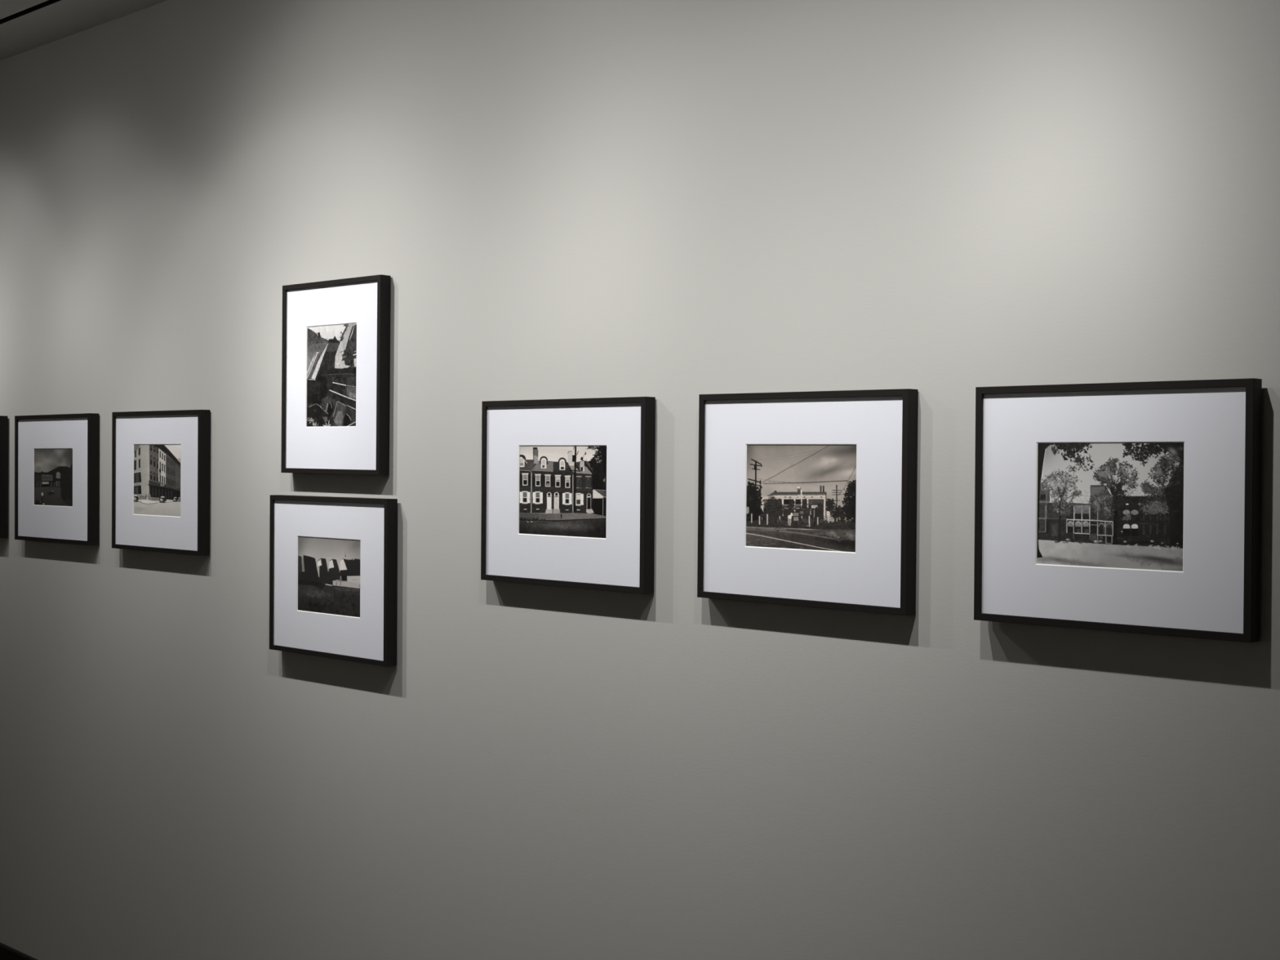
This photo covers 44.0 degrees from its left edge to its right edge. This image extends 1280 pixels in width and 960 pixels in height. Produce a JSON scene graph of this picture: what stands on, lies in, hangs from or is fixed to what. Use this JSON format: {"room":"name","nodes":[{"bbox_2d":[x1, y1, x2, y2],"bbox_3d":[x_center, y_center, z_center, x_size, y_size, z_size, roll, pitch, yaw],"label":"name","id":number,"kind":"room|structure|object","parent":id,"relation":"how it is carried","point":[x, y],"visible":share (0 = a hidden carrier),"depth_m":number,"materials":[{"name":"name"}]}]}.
{"room":"museum","nodes":[
{"label":"museum","id":0,"kind":"room"},
{"bbox_2d":[0,0,167,60],"bbox_3d":[-1.835,-1.403,1.522,11.200,0.200,4.948,1,1,43],"label":"ceiling","id":1,"kind":"structure","parent":0,"point":[62,19],"depth_m":4.61,"materials":[{"name":"paint"}]},
{"bbox_2d":[0,0,61,24],"bbox_3d":[-0.296,-1.341,3.183,11.200,0.054,0.025,1,1,43],"label":"trim","id":2,"kind":"structure","parent":1,"relation":"attached to","point":[48,2],"depth_m":4.55,"materials":[{"name":"black"}]},
{"bbox_2d":[0,0,1279,959],"bbox_3d":[-0.123,0.070,3.399,11.200,3.170,0.120,1,1,43],"label":"wall","id":3,"kind":"structure","parent":0,"point":[674,202],"depth_m":3.24,"materials":[{"name":"grey paint"}]},
{"bbox_2d":[0,415,8,537],"bbox_3d":[-2.204,-0.013,5.221,0.470,0.390,0.037,1,1,43],"label":"framed photograph","id":4,"kind":"object","parent":3,"relation":"attached to","point":[3,420],"visible":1,"depth_m":5.06,"materials":[{"name":"black wood"}]},
{"bbox_2d":[0,942,37,959],"bbox_3d":[-0.180,1.595,3.369,11.200,0.121,0.014,1,1,43],"label":"baseboard","id":5,"kind":"structure","parent":3,"relation":"attached to","point":[6,953],"depth_m":5.06,"materials":[{"name":"black paint"}]},
{"bbox_2d":[14,413,98,545],"bbox_3d":[-1.780,-0.005,4.830,0.475,0.392,0.034,1,1,43],"label":"framed photograph","id":6,"kind":"object","parent":3,"relation":"attached to","point":[56,456],"visible":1,"depth_m":4.80,"materials":[{"name":"white paper"}]},
{"bbox_2d":[34,448,72,506],"bbox_3d":[-1.787,-0.008,4.825,0.246,0.174,0.001,1,1,43],"label":"print","id":7,"kind":"object","parent":6,"relation":"attached to","point":[53,468],"depth_m":4.82},
{"bbox_2d":[111,409,209,555],"bbox_3d":[-1.340,0.004,4.422,0.467,0.392,0.034,1,1,43],"label":"framed photograph","id":8,"kind":"object","parent":3,"relation":"attached to","point":[161,459],"visible":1,"depth_m":4.40,"materials":[{"name":"white paper"}]},
{"bbox_2d":[133,444,180,516],"bbox_3d":[-1.346,0.000,4.416,0.251,0.199,0.001,1,1,43],"label":"print","id":9,"kind":"object","parent":8,"relation":"attached to","point":[157,468],"depth_m":4.42},
{"bbox_2d":[269,494,397,666],"bbox_3d":[-0.754,0.237,3.878,0.478,0.393,0.037,1,1,43],"label":"framed photograph","id":10,"kind":"object","parent":3,"relation":"attached to","point":[333,560],"visible":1,"depth_m":3.85,"materials":[{"name":"white paper"}]},
{"bbox_2d":[297,536,360,617],"bbox_3d":[-0.761,0.235,3.871,0.256,0.186,0.001,1,1,43],"label":"print","id":11,"kind":"object","parent":10,"relation":"attached to","point":[329,569],"depth_m":3.87},
{"bbox_2d":[280,274,391,475],"bbox_3d":[-0.746,-0.250,3.869,0.401,0.474,0.034,1,1,43],"label":"framed photograph","id":12,"kind":"object","parent":3,"relation":"attached to","point":[335,344],"visible":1,"depth_m":3.85,"materials":[{"name":"white paper"}]},
{"bbox_2d":[306,323,356,426],"bbox_3d":[-0.753,-0.254,3.865,0.202,0.248,0.001,1,1,43],"label":"print","id":13,"kind":"object","parent":12,"relation":"attached to","point":[331,350],"depth_m":3.86},
{"bbox_2d":[480,396,655,593],"bbox_3d":[-0.158,0.027,3.327,0.488,0.392,0.034,1,1,43],"label":"framed photograph","id":14,"kind":"object","parent":3,"relation":"attached to","point":[568,485],"visible":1,"depth_m":3.30,"materials":[{"name":"white paper"}]},
{"bbox_2d":[519,445,606,537],"bbox_3d":[-0.164,0.023,3.320,0.262,0.190,0.001,1,1,43],"label":"print","id":15,"kind":"object","parent":14,"relation":"attached to","point":[562,489],"depth_m":3.32},
{"bbox_2d":[697,388,918,615],"bbox_3d":[0.297,0.034,2.905,0.477,0.393,0.033,1,1,43],"label":"framed photograph","id":16,"kind":"object","parent":3,"relation":"attached to","point":[806,499],"visible":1,"depth_m":2.88,"materials":[{"name":"white paper"}]},
{"bbox_2d":[746,444,856,551],"bbox_3d":[0.292,0.031,2.899,0.252,0.192,0.001,1,1,43],"label":"print","id":17,"kind":"object","parent":16,"relation":"attached to","point":[798,496],"depth_m":2.89},
{"bbox_2d":[973,377,1262,642],"bbox_3d":[0.740,0.042,2.489,0.465,0.389,0.041,1,1,43],"label":"framed photograph","id":18,"kind":"object","parent":3,"relation":"attached to","point":[1126,507],"visible":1,"depth_m":2.46,"materials":[{"name":"white paper"}]},
{"bbox_2d":[1036,442,1183,571],"bbox_3d":[0.732,0.040,2.480,0.246,0.197,0.001,1,1,43],"label":"print","id":19,"kind":"object","parent":18,"relation":"attached to","point":[1117,505],"depth_m":2.48}
]}

